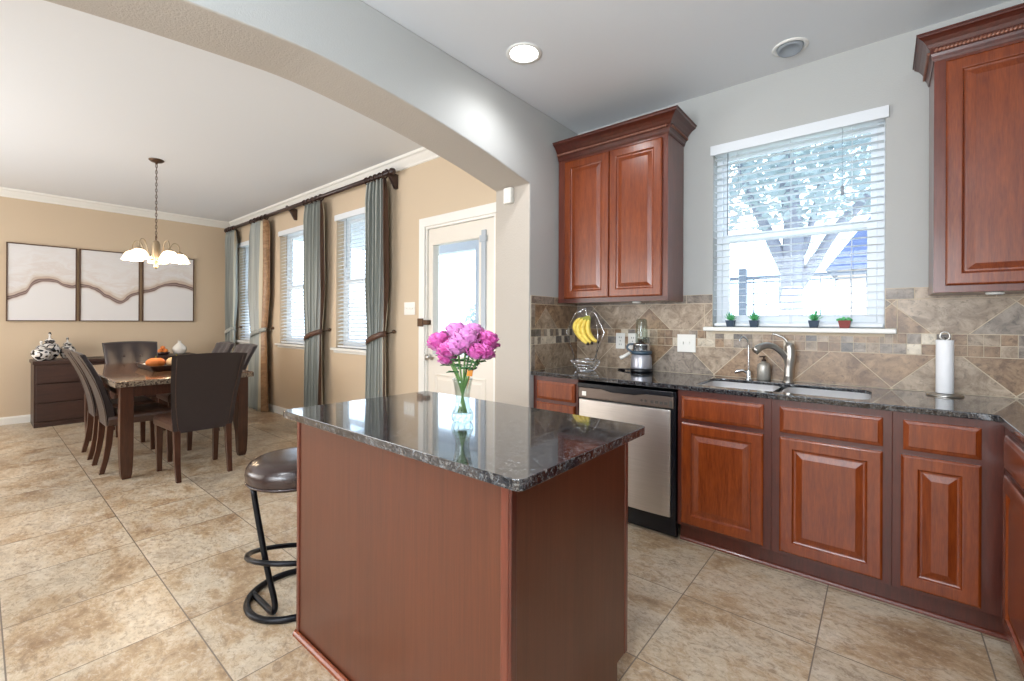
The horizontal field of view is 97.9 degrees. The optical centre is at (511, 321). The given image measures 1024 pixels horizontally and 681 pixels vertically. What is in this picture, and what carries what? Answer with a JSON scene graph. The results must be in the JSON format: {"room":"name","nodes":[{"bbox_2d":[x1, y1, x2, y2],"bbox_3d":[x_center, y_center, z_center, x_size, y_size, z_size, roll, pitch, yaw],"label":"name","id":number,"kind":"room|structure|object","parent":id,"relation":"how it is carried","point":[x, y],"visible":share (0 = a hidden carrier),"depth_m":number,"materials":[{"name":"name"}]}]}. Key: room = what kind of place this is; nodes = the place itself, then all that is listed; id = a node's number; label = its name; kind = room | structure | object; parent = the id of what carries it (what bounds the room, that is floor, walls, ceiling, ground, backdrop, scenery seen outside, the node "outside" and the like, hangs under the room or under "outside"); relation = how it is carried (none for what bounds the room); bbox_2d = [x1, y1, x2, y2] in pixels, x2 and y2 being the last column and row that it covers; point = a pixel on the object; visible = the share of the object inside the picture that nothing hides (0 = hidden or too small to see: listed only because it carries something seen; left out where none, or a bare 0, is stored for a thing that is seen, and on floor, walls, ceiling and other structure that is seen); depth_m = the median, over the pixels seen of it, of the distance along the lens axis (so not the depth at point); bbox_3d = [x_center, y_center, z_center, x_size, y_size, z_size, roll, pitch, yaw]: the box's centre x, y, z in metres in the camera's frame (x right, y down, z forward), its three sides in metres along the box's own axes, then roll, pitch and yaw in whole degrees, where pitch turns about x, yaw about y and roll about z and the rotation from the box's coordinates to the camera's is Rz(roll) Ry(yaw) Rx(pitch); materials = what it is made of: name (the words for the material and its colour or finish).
{"room":"kitchen","nodes":[
{"label":"kitchen","id":0,"kind":"room"},
{"bbox_2d":[0,196,225,417],"bbox_3d":[-6.422,-0.178,5.125,0.150,2.850,5.960,0,0,40],"label":"wall","id":1,"kind":"structure","parent":0,"point":[21,221],"depth_m":6.00,"materials":[{"name":"beige paint"}]},
{"bbox_2d":[0,414,29,425],"bbox_3d":[-6.365,1.200,5.072,0.014,0.095,5.660,0,0,40],"label":"baseboard","id":2,"kind":"structure","parent":1,"relation":"attached to","point":[22,418],"depth_m":5.43,"materials":[{"name":"white paint"}]},
{"bbox_2d":[6,242,76,320],"bbox_3d":[-5.901,-0.481,5.604,0.035,0.955,0.613,0,0,40],"label":"painting","id":3,"kind":"object","parent":1,"relation":"attached to","point":[41,280],"visible":1,"depth_m":5.58,"materials":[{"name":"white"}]},
{"bbox_2d":[79,249,139,320],"bbox_3d":[-5.492,-0.479,6.096,0.035,0.955,0.617,0,0,40],"label":"painting","id":4,"kind":"object","parent":1,"relation":"attached to","point":[109,285],"visible":0.83,"depth_m":6.07,"materials":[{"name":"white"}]},
{"bbox_2d":[142,255,193,321],"bbox_3d":[-5.077,-0.478,6.594,0.035,0.955,0.618,0,0,40],"label":"painting","id":5,"kind":"object","parent":1,"relation":"attached to","point":[168,289],"visible":0.77,"depth_m":6.58,"materials":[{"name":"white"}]},
{"bbox_2d":[0,147,439,227],"bbox_3d":[-4.114,-1.543,3.209,5.840,0.100,5.660,0,0,40],"label":"trim","id":6,"kind":"structure","parent":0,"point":[421,155],"depth_m":5.64,"materials":[{"name":"white paint"}]},
{"bbox_2d":[44,0,577,407],"bbox_3d":[-1.522,-0.157,1.508,0.330,2.850,6.370,0,0,40],"label":"wall","id":7,"kind":"structure","parent":0,"point":[349,53],"depth_m":2.55,"materials":[{"name":"grey paint"}]},
{"bbox_2d":[503,187,513,204],"bbox_3d":[-0.027,-0.939,3.328,0.075,0.117,0.044,0,0,40],"label":"sensor","id":8,"kind":"object","parent":7,"relation":"attached to","point":[508,198],"visible":1,"depth_m":3.31,"materials":[{"name":"white plastic"}]},
{"bbox_2d":[530,295,576,370],"bbox_3d":[0.341,0.086,3.485,0.006,0.553,0.639,0,0,40],"label":"backsplash","id":9,"kind":"structure","parent":7,"relation":"attached to","point":[550,347],"depth_m":3.44,"materials":[{"name":"brown tile"}]},
{"bbox_2d":[235,157,495,408],"bbox_3d":[-2.224,-0.160,5.410,5.940,2.850,0.150,0,0,40],"label":"wall","id":10,"kind":"structure","parent":0,"point":[434,187],"depth_m":4.86,"materials":[{"name":"beige paint"}]},
{"bbox_2d":[235,247,249,343],"bbox_3d":[-3.968,-0.433,6.830,0.980,1.568,0.200,0,0,40],"label":"window","id":11,"kind":"structure","parent":10,"relation":"in","point":[247,248],"depth_m":7.12,"materials":[{"name":"white plastic"}]},
{"bbox_2d":[237,240,249,339],"bbox_3d":[-3.986,-0.472,6.807,0.904,1.518,0.085,0,0,40],"label":"window blind","id":12,"kind":"object","parent":11,"relation":"attached to","point":[246,243],"visible":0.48,"depth_m":6.98,"materials":[{"name":"white plastic"}]},
{"bbox_2d":[268,403,285,414],"bbox_3d":[-2.725,1.216,5.715,4.788,0.095,0.014,0,0,40],"label":"baseboard","id":13,"kind":"structure","parent":10,"relation":"attached to","point":[273,408],"depth_m":6.14,"materials":[{"name":"white paint"}]},
{"bbox_2d":[274,232,304,349],"bbox_3d":[-2.815,-0.428,5.870,0.980,1.568,0.200,0,0,40],"label":"window","id":14,"kind":"structure","parent":10,"relation":"in","point":[281,345],"depth_m":6.16,"materials":[{"name":"white plastic"}]},
{"bbox_2d":[278,225,304,343],"bbox_3d":[-2.833,-0.467,5.847,0.904,1.518,0.085,0,0,40],"label":"window blind","id":15,"kind":"object","parent":14,"relation":"attached to","point":[298,229],"visible":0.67,"depth_m":5.91,"materials":[{"name":"white plastic"}]},
{"bbox_2d":[225,168,397,238],"bbox_3d":[-2.814,-1.398,5.710,4.476,0.166,0.150,0,0,40],"label":"curtain rod","id":16,"kind":"object","parent":10,"relation":"attached to","point":[391,173],"visible":0.84,"depth_m":5.02,"materials":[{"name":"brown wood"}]},
{"bbox_2d":[224,226,241,351],"bbox_3d":[-4.410,-0.119,7.026,0.401,2.725,0.162,0,0,40],"label":"curtain","id":17,"kind":"object","parent":16,"relation":"hanging from","point":[231,262],"visible":0.71,"depth_m":6.94,"materials":[{"name":"fabric"}]},
{"bbox_2d":[248,214,273,411],"bbox_3d":[-3.642,-0.117,6.357,0.746,2.728,0.152,0,0,35],"label":"curtain","id":18,"kind":"object","parent":16,"relation":"hanging from","point":[259,235],"visible":0.96,"depth_m":6.25,"materials":[{"name":"fabric"}]},
{"bbox_2d":[302,194,330,406],"bbox_3d":[-2.339,-0.110,5.302,0.466,2.725,0.162,0,0,40],"label":"curtain","id":19,"kind":"object","parent":16,"relation":"hanging from","point":[314,217],"visible":0.89,"depth_m":5.24,"materials":[{"name":"fabric"}]},
{"bbox_2d":[364,171,395,398],"bbox_3d":[-1.337,-0.105,4.467,0.377,2.725,0.162,0,0,40],"label":"curtain","id":20,"kind":"object","parent":16,"relation":"hanging from","point":[376,195],"visible":0.78,"depth_m":4.41,"materials":[{"name":"fabric"}]},
{"bbox_2d":[330,216,365,354],"bbox_3d":[-1.662,-0.423,4.910,0.980,1.568,0.200,0,0,40],"label":"window","id":21,"kind":"structure","parent":10,"relation":"in","point":[356,351],"depth_m":5.20,"materials":[{"name":"white plastic"}]},
{"bbox_2d":[334,207,366,348],"bbox_3d":[-1.681,-0.462,4.888,0.904,1.518,0.085,0,0,40],"label":"window blind","id":22,"kind":"object","parent":21,"relation":"attached to","point":[359,212],"visible":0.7,"depth_m":4.98,"materials":[{"name":"white plastic"}]},
{"bbox_2d":[404,302,414,314],"bbox_3d":[-0.985,-0.124,4.271,0.165,0.122,0.016,0,0,40],"label":"switch plate","id":23,"kind":"object","parent":10,"relation":"attached to","point":[409,307],"visible":1,"depth_m":4.27,"materials":[{"name":"white plastic"}]},
{"bbox_2d":[417,202,495,401],"bbox_3d":[-0.455,0.160,3.903,0.984,2.227,0.202,0,0,40],"label":"door","id":24,"kind":"structure","parent":10,"relation":"in","point":[432,377],"depth_m":3.92,"materials":[{"name":"white paint"}]},
{"bbox_2d":[0,0,1010,221],"bbox_3d":[-2.659,-1.637,2.362,9.460,0.100,6.520,0,0,40],"label":"ceiling","id":25,"kind":"structure","parent":0,"point":[86,100],"depth_m":2.91,"materials":[{"name":"white paint"}]},
{"bbox_2d":[121,158,189,268],"bbox_3d":[-3.484,-1.053,4.379,0.523,1.075,0.542,0,0,20],"label":"chandelier","id":26,"kind":"object","parent":25,"relation":"hanging from","point":[137,254],"visible":1,"depth_m":4.35,"materials":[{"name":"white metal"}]},
{"bbox_2d":[506,42,541,64],"bbox_3d":[0.070,-1.572,2.618,0.210,0.006,0.210,0,0,40],"label":"recessed light","id":27,"kind":"object","parent":25,"relation":"in","point":[523,53],"visible":1,"depth_m":2.61,"materials":[{"name":"white plastic"}]},
{"bbox_2d":[772,37,808,57],"bbox_3d":[1.588,-1.557,2.546,0.180,0.042,0.180,0,0,40],"label":"recessed light","id":28,"kind":"object","parent":25,"relation":"in","point":[790,47],"visible":1,"depth_m":2.53,"materials":[{"name":"white plastic"}]},
{"bbox_2d":[0,407,1023,680],"bbox_3d":[-2.672,1.313,2.362,9.460,0.100,6.520,0,0,40],"label":"floor","id":29,"kind":"structure","parent":0,"point":[145,576],"depth_m":2.05,"materials":[{"name":"tile"}]},
{"bbox_2d":[61,348,156,459],"bbox_3d":[-3.881,0.750,4.298,0.517,1.016,0.651,0,0,40],"label":"dining chair","id":30,"kind":"object","parent":29,"relation":"on","point":[92,414],"visible":0.64,"depth_m":4.24,"materials":[{"name":"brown leather"}]},
{"bbox_2d":[29,353,194,427],"bbox_3d":[-5.248,0.861,5.984,0.502,0.782,1.654,0,0,40],"label":"dresser","id":31,"kind":"object","parent":29,"relation":"on","point":[57,392],"visible":0.28,"depth_m":5.36,"materials":[{"name":"brown wood"}]},
{"bbox_2d":[30,341,51,360],"bbox_3d":[-5.619,0.348,5.319,0.180,0.242,0.180,0,0,40],"label":"ginger jar","id":32,"kind":"object","parent":31,"relation":"on","point":[41,353],"visible":1,"depth_m":5.28,"materials":[{"name":"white ceramic"}]},
{"bbox_2d":[43,332,60,359],"bbox_3d":[-5.675,0.299,5.470,0.188,0.338,0.188,0,0,40],"label":"ginger jar","id":33,"kind":"object","parent":31,"relation":"on","point":[50,343],"visible":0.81,"depth_m":5.45,"materials":[{"name":"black ceramic"}]},
{"bbox_2d":[59,337,75,358],"bbox_3d":[-5.619,0.334,5.631,0.156,0.269,0.156,0,0,40],"label":"ginger jar","id":34,"kind":"object","parent":31,"relation":"on","point":[67,344],"visible":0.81,"depth_m":5.60,"materials":[{"name":"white ceramic"}]},
{"bbox_2d":[172,341,186,353],"bbox_3d":[-4.830,0.375,6.471,0.176,0.193,0.176,0,0,40],"label":"bud vase","id":35,"kind":"object","parent":31,"relation":"on","point":[179,348],"visible":0.97,"depth_m":6.42,"materials":[{"name":"white ceramic"}]},
{"bbox_2d":[70,351,172,474],"bbox_3d":[-3.420,0.752,3.914,0.517,1.016,0.651,0,0,40],"label":"dining chair","id":36,"kind":"object","parent":29,"relation":"on","point":[107,414],"visible":0.91,"depth_m":3.74,"materials":[{"name":"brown leather"}]},
{"bbox_2d":[102,341,167,437],"bbox_3d":[-4.375,0.748,5.186,0.651,1.016,0.517,0,0,40],"label":"dining chair","id":37,"kind":"object","parent":29,"relation":"on","point":[124,351],"visible":0.34,"depth_m":5.29,"materials":[{"name":"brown leather"}]},
{"bbox_2d":[84,363,253,479],"bbox_3d":[-3.508,0.865,4.465,1.908,0.790,0.998,0,0,40],"label":"dining table","id":38,"kind":"object","parent":29,"relation":"on","point":[128,381],"visible":0.59,"depth_m":3.72,"materials":[{"name":"brown wood"}]},
{"bbox_2d":[135,362,170,371],"bbox_3d":[-3.506,0.444,4.465,0.678,0.052,0.318,0,0,40],"label":"serving tray","id":39,"kind":"object","parent":38,"relation":"on","point":[165,367],"visible":0.56,"depth_m":4.23,"materials":[{"name":"brown wood"}]},
{"bbox_2d":[145,356,165,365],"bbox_3d":[-3.482,0.395,4.354,0.155,0.124,0.155,0,0,-24],"label":"pumpkin","id":40,"kind":"object","parent":39,"relation":"on","point":[155,361],"visible":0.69,"depth_m":4.30,"materials":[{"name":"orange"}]},
{"bbox_2d":[156,342,234,430],"bbox_3d":[-3.635,0.751,5.140,0.517,1.016,0.651,0,0,40],"label":"dining chair","id":41,"kind":"object","parent":29,"relation":"on","point":[221,347],"visible":0.17,"depth_m":5.19,"materials":[{"name":"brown leather"}]},
{"bbox_2d":[153,352,246,482],"bbox_3d":[-2.623,0.755,3.735,0.651,1.016,0.517,0,0,40],"label":"dining chair","id":42,"kind":"object","parent":29,"relation":"on","point":[204,386],"visible":1,"depth_m":3.61,"materials":[{"name":"brown leather"}]},
{"bbox_2d":[187,343,257,450],"bbox_3d":[-3.128,0.753,4.718,0.517,1.016,0.651,0,0,40],"label":"dining chair","id":43,"kind":"object","parent":29,"relation":"on","point":[247,348],"visible":0.2,"depth_m":4.75,"materials":[{"name":"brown leather"}]},
{"bbox_2d":[243,447,296,623],"bbox_3d":[-1.003,0.943,2.067,0.433,0.653,0.418,0,0,40],"label":"bar stool","id":44,"kind":"object","parent":29,"relation":"on","point":[275,471],"visible":0.47,"depth_m":1.91,"materials":[{"name":"metal"}]},
{"bbox_2d":[292,422,627,680],"bbox_3d":[-0.234,0.832,1.698,1.138,0.885,0.674,0,0,40],"label":"kitchen island","id":45,"kind":"object","parent":29,"relation":"on","point":[409,569],"visible":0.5,"depth_m":1.36,"materials":[{"name":"brown wood"}]},
{"bbox_2d":[283,391,644,491],"bbox_3d":[-0.230,0.374,1.673,1.231,0.028,0.705,0,0,40],"label":"island countertop","id":46,"kind":"structure","parent":45,"relation":"on","point":[508,446],"depth_m":1.44,"materials":[{"name":"stone"}]},
{"bbox_2d":[451,378,473,422],"bbox_3d":[-0.178,0.282,1.601,0.080,0.155,0.080,0,0,-31],"label":"glass vase","id":47,"kind":"object","parent":46,"relation":"on","point":[452,378],"visible":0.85,"depth_m":1.60,"materials":[{"name":"clear glass"}]},
{"bbox_2d":[427,330,466,412],"bbox_3d":[-0.244,0.181,1.608,0.144,0.296,0.108,0,0,40],"label":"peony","id":48,"kind":"object","parent":47,"relation":"in","point":[435,338],"visible":0.57,"depth_m":1.60,"materials":[{"name":"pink plant"}]},
{"bbox_2d":[436,341,466,393],"bbox_3d":[-0.223,0.196,1.586,0.090,0.266,0.104,0,0,40],"label":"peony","id":49,"kind":"object","parent":47,"relation":"in","point":[442,350],"visible":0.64,"depth_m":1.56,"materials":[{"name":"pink plant"}]},
{"bbox_2d":[437,355,465,412],"bbox_3d":[-0.223,0.211,1.596,0.098,0.235,0.086,0,0,40],"label":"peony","id":50,"kind":"object","parent":47,"relation":"in","point":[443,360],"visible":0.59,"depth_m":1.58,"materials":[{"name":"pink plant"}]},
{"bbox_2d":[444,322,465,412],"bbox_3d":[-0.205,0.165,1.638,0.098,0.327,0.100,0,0,1],"label":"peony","id":51,"kind":"object","parent":47,"relation":"in","point":[451,327],"visible":0.4,"depth_m":1.61,"materials":[{"name":"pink plant"}]},
{"bbox_2d":[445,337,469,389],"bbox_3d":[-0.194,0.190,1.568,0.093,0.277,0.097,0,0,40],"label":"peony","id":52,"kind":"object","parent":47,"relation":"in","point":[455,349],"visible":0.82,"depth_m":1.54,"materials":[{"name":"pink plant"}]},
{"bbox_2d":[451,327,481,412],"bbox_3d":[-0.162,0.175,1.572,0.109,0.307,0.114,0,0,40],"label":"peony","id":53,"kind":"object","parent":47,"relation":"in","point":[466,336],"visible":0.78,"depth_m":1.54,"materials":[{"name":"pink plant"}]},
{"bbox_2d":[459,342,483,412],"bbox_3d":[-0.129,0.197,1.581,0.091,0.265,0.114,0,0,-23],"label":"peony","id":54,"kind":"object","parent":47,"relation":"in","point":[473,352],"visible":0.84,"depth_m":1.54,"materials":[{"name":"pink plant"}]},
{"bbox_2d":[460,323,483,412],"bbox_3d":[-0.146,0.167,1.629,0.094,0.324,0.103,0,0,40],"label":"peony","id":55,"kind":"object","parent":47,"relation":"in","point":[477,327],"visible":0.24,"depth_m":1.61,"materials":[{"name":"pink plant"}]},
{"bbox_2d":[461,342,495,396],"bbox_3d":[-0.127,0.200,1.583,0.143,0.259,0.085,0,0,22],"label":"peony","id":56,"kind":"object","parent":47,"relation":"in","point":[489,353],"visible":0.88,"depth_m":1.55,"materials":[{"name":"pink plant"}]},
{"bbox_2d":[457,329,500,412],"bbox_3d":[-0.110,0.178,1.615,0.143,0.303,0.102,0,0,25],"label":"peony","id":57,"kind":"object","parent":47,"relation":"in","point":[489,338],"visible":0.62,"depth_m":1.58,"materials":[{"name":"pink plant"}]},
{"bbox_2d":[534,375,585,414],"bbox_3d":[0.484,0.835,3.363,0.377,0.885,0.608,0,0,40],"label":"base cabinet","id":58,"kind":"object","parent":29,"relation":"on","point":[556,394],"visible":0.27,"depth_m":3.12,"materials":[{"name":"brown wood"}]},
{"bbox_2d":[577,380,677,536],"bbox_3d":[0.879,0.838,3.017,0.661,0.857,0.612,0,0,40],"label":"dishwasher","id":59,"kind":"object","parent":29,"relation":"on","point":[652,456],"visible":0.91,"depth_m":2.68,"materials":[{"name":"silver metal"}]},
{"bbox_2d":[678,390,772,567],"bbox_3d":[1.329,0.838,2.659,0.478,0.885,0.608,0,0,40],"label":"base cabinet","id":60,"kind":"object","parent":29,"relation":"on","point":[725,441],"visible":0.8,"depth_m":2.42,"materials":[{"name":"brown wood"}]},
{"bbox_2d":[771,399,891,603],"bbox_3d":[1.694,0.840,2.355,0.471,0.885,0.608,0,0,40],"label":"base cabinet","id":61,"kind":"object","parent":29,"relation":"on","point":[831,474],"visible":0.88,"depth_m":2.11,"materials":[{"name":"brown wood"}]},
{"bbox_2d":[891,411,1007,640],"bbox_3d":[2.024,0.841,2.081,0.386,0.885,0.608,0,0,40],"label":"base cabinet","id":62,"kind":"object","parent":29,"relation":"on","point":[948,472],"visible":0.69,"depth_m":1.86,"materials":[{"name":"brown wood"}]},
{"bbox_2d":[1003,427,1023,677],"bbox_3d":[1.756,0.840,1.046,0.662,0.885,1.460,0,0,40],"label":"base cabinet","id":63,"kind":"object","parent":29,"relation":"on","point":[1013,479],"visible":0.9,"depth_m":1.56,"materials":[{"name":"brown wood"}]},
{"bbox_2d":[531,365,1023,442],"bbox_3d":[1.046,0.379,2.002,2.987,0.028,2.018,0,0,40],"label":"countertop","id":64,"kind":"structure","parent":63,"relation":"on","point":[1009,412],"depth_m":2.23,"materials":[{"name":"stone"}]},
{"bbox_2d":[566,308,604,370],"bbox_3d":[0.542,0.132,3.318,0.234,0.464,0.228,0,0,-7],"label":"fruit basket","id":65,"kind":"object","parent":64,"relation":"on","point":[574,359],"visible":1,"depth_m":3.28,"materials":[{"name":"silver metal"}]},
{"bbox_2d":[576,316,588,344],"bbox_3d":[0.526,0.064,3.304,0.127,0.218,0.063,0,0,40],"label":"banana","id":66,"kind":"object","parent":65,"relation":"hanging from","point":[578,325],"visible":1,"depth_m":3.31,"materials":[{"name":"yellow food"}]},
{"bbox_2d":[571,358,600,370],"bbox_3d":[0.547,0.324,3.317,0.223,0.079,0.223,0,0,40],"label":"basket","id":67,"kind":"object","parent":65,"relation":"on","point":[574,359],"depth_m":3.29,"materials":[{"name":"silver metal"}]},
{"bbox_2d":[580,317,592,344],"bbox_3d":[0.554,0.064,3.295,0.113,0.210,0.047,0,0,40],"label":"banana","id":68,"kind":"object","parent":65,"relation":"hanging from","point":[582,328],"visible":0.97,"depth_m":3.30,"materials":[{"name":"yellow food"}]},
{"bbox_2d":[585,316,598,342],"bbox_3d":[0.593,0.058,3.290,0.109,0.205,0.041,0,0,40],"label":"banana","id":69,"kind":"object","parent":65,"relation":"hanging from","point":[587,327],"visible":1,"depth_m":3.29,"materials":[{"name":"yellow food"}]},
{"bbox_2d":[618,334,652,372],"bbox_3d":[0.891,0.172,3.260,0.272,0.386,0.160,0,0,31],"label":"blender","id":70,"kind":"object","parent":64,"relation":"on","point":[641,359],"visible":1,"depth_m":3.18,"materials":[{"name":"silver plastic"}]},
{"bbox_2d":[633,339,650,350],"bbox_3d":[0.939,0.172,3.232,0.128,0.086,0.128,0,0,40],"label":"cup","id":71,"kind":"object","parent":70,"relation":"on","point":[641,345],"depth_m":3.19,"materials":[{"name":"silver metal"}]},
{"bbox_2d":[734,336,751,379],"bbox_3d":[1.467,0.230,2.826,0.101,0.274,0.047,0,0,6],"label":"water tap","id":72,"kind":"object","parent":64,"relation":"on","point":[748,372],"visible":1,"depth_m":2.81,"materials":[{"name":"silver metal"}]},
{"bbox_2d":[757,356,770,380],"bbox_3d":[1.582,0.292,2.800,0.074,0.152,0.074,0,0,40],"label":"soap dispenser","id":73,"kind":"object","parent":64,"relation":"on","point":[763,368],"visible":1,"depth_m":2.77,"materials":[{"name":"grey metal"}]},
{"bbox_2d":[752,333,795,382],"bbox_3d":[1.565,0.219,2.687,0.262,0.298,0.092,0,0,-3],"label":"kitchen faucet","id":74,"kind":"object","parent":64,"relation":"on","point":[789,355],"visible":1,"depth_m":2.66,"materials":[{"name":"silver metal"}]},
{"bbox_2d":[702,381,870,398],"bbox_3d":[1.492,0.485,2.491,0.797,0.200,0.401,0,0,40],"label":"sink","id":75,"kind":"object","parent":64,"relation":"in","point":[807,391],"visible":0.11,"depth_m":2.59,"materials":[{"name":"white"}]},
{"bbox_2d":[926,331,963,397],"bbox_3d":[2.159,0.210,2.223,0.140,0.322,0.140,0,0,40],"label":"paper towel holder","id":76,"kind":"object","parent":64,"relation":"on","point":[954,395],"visible":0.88,"depth_m":2.20,"materials":[{"name":"silver metal"}]},
{"bbox_2d":[935,340,953,393],"bbox_3d":[2.159,0.224,2.223,0.067,0.266,0.067,0,0,40],"label":"paper towel roll","id":77,"kind":"object","parent":76,"relation":"on","point":[944,368],"visible":0.98,"depth_m":2.20,"materials":[{"name":"white paper"}]},
{"bbox_2d":[578,0,1023,398],"bbox_3d":[1.743,-0.142,2.837,2.990,2.850,0.150,0,0,40],"label":"wall","id":78,"kind":"structure","parent":0,"point":[880,73],"depth_m":2.61,"materials":[{"name":"grey paint"}]},
{"bbox_2d":[552,105,696,303],"bbox_3d":[0.798,-0.748,3.267,0.958,1.238,0.392,0,0,40],"label":"upper cabinet","id":79,"kind":"object","parent":78,"relation":"attached to","point":[621,185],"visible":1,"depth_m":3.13,"materials":[{"name":"brown wood"}]},
{"bbox_2d":[703,118,896,333],"bbox_3d":[1.753,-0.556,2.797,1.003,1.243,0.200,0,0,40],"label":"window","id":80,"kind":"structure","parent":78,"relation":"in","point":[874,315],"depth_m":2.71,"materials":[{"name":"white plastic"}]},
{"bbox_2d":[725,312,736,326],"bbox_3d":[1.454,-0.018,2.963,0.071,0.108,0.071,0,0,-35],"label":"potted succulent","id":81,"kind":"object","parent":80,"relation":"on","point":[730,322],"visible":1,"depth_m":2.95,"materials":[{"name":"green plant"}]},
{"bbox_2d":[748,311,760,326],"bbox_3d":[1.562,-0.018,2.872,0.071,0.108,0.071,0,0,-35],"label":"potted succulent","id":82,"kind":"object","parent":80,"relation":"on","point":[754,322],"visible":0.99,"depth_m":2.86,"materials":[{"name":"green plant"}]},
{"bbox_2d":[710,105,888,326],"bbox_3d":[1.735,-0.580,2.774,0.931,1.223,0.085,0,0,40],"label":"window blind","id":83,"kind":"object","parent":80,"relation":"attached to","point":[875,115],"visible":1,"depth_m":2.73,"materials":[{"name":"white plastic"}]},
{"bbox_2d":[808,308,823,327],"bbox_3d":[1.812,-0.026,2.659,0.079,0.127,0.088,0,0,40],"label":"potted succulent","id":84,"kind":"object","parent":80,"relation":"on","point":[814,322],"visible":1,"depth_m":2.65,"materials":[{"name":"green plant"}]},
{"bbox_2d":[808,320,819,327],"bbox_3d":[1.808,0.015,2.669,0.054,0.044,0.054,0,0,40],"label":"pot","id":85,"kind":"object","parent":84,"relation":"on","point":[812,323],"depth_m":2.65,"materials":[{"name":"ceramic"}]},
{"bbox_2d":[836,317,852,327],"bbox_3d":[1.920,0.005,2.574,0.077,0.066,0.065,0,0,40],"label":"potted succulent","id":86,"kind":"object","parent":80,"relation":"on","point":[843,322],"visible":1,"depth_m":2.56,"materials":[{"name":"red ceramic"}]},
{"bbox_2d":[838,320,850,327],"bbox_3d":[1.921,0.016,2.575,0.060,0.044,0.060,0,0,40],"label":"pot","id":87,"kind":"object","parent":86,"relation":"on","point":[842,323],"depth_m":2.55,"materials":[{"name":"red ceramic"}]},
{"bbox_2d":[577,287,1023,398],"bbox_3d":[1.692,0.092,2.776,2.990,0.553,0.006,0,0,40],"label":"backsplash","id":88,"kind":"structure","parent":78,"relation":"attached to","point":[987,331],"depth_m":2.52,"materials":[{"name":"beige tile"}]},
{"bbox_2d":[616,333,624,348],"bbox_3d":[0.845,0.151,3.473,0.076,0.122,0.007,0,0,40],"label":"wall outlet","id":89,"kind":"object","parent":88,"relation":"attached to","point":[620,337],"visible":1,"depth_m":3.47,"materials":[{"name":"white plastic"}]},
{"bbox_2d":[628,333,636,348],"bbox_3d":[0.923,0.151,3.408,0.076,0.122,0.007,0,0,40],"label":"wall outlet","id":90,"kind":"object","parent":88,"relation":"attached to","point":[632,337],"visible":0.6,"depth_m":3.41,"materials":[{"name":"white plastic"}]},
{"bbox_2d":[677,334,695,351],"bbox_3d":[1.230,0.153,3.147,0.128,0.126,0.016,0,0,40],"label":"switch plate","id":91,"kind":"object","parent":88,"relation":"attached to","point":[685,342],"visible":1,"depth_m":3.15,"materials":[{"name":"white plastic"}]},
{"bbox_2d":[912,3,1023,295],"bbox_3d":[2.380,-0.739,1.967,0.901,1.235,0.367,0,0,40],"label":"upper cabinet","id":92,"kind":"object","parent":78,"relation":"attached to","point":[972,70],"visible":1,"depth_m":2.02,"materials":[{"name":"brown wood"}]},
{"label":"outside","id":93,"kind":"structure","parent":0,"visible":0},
{"bbox_3d":[12.472,1.529,18.120,28.000,0.100,36.180,0,0,40],"label":"ground","id":94,"kind":"structure","parent":93,"visible":0},
{"bbox_2d":[463,304,474,353],"bbox_3d":[-0.248,0.362,11.285,2.702,2.223,1.686,0,0,40],"label":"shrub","id":95,"kind":"object","parent":94,"relation":"on","point":[468,317],"visible":0.02,"depth_m":11.51,"materials":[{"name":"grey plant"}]},
{"bbox_2d":[730,269,866,314],"bbox_3d":[4.142,0.248,8.261,5.920,2.410,0.120,0,0,40],"label":"wire fence","id":96,"kind":"object","parent":94,"relation":"on","point":[742,290],"visible":0.08,"depth_m":7.87,"materials":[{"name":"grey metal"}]},
{"bbox_2d":[729,133,870,314],"bbox_3d":[3.430,-1.517,5.603,6.207,6.019,4.043,0,0,40],"label":"tree","id":97,"kind":"object","parent":94,"relation":"on","point":[797,292],"visible":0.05,"depth_m":5.71,"materials":[{"name":"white plant"}]},
{"bbox_2d":[825,215,870,314],"bbox_3d":[12.219,-1.047,11.432,6.450,5.050,5.400,0,0,40],"label":"house","id":98,"kind":"structure","parent":94,"relation":"on","point":[842,297],"depth_m":11.36,"materials":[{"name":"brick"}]},
{"bbox_3d":[-1.098,1.355,6.425,6.100,0.130,2.840,0,0,40],"label":"patio slab","id":99,"kind":"object","parent":94,"relation":"on","visible":0},
{"bbox_2d":[293,221,478,323],"bbox_3d":[-1.255,-0.090,6.308,5.200,2.760,2.430,0,0,40],"label":"patio cover","id":100,"kind":"object","parent":99,"relation":"on","point":[467,246],"visible":0.04,"depth_m":7.18,"materials":[{"name":"grey paint"}]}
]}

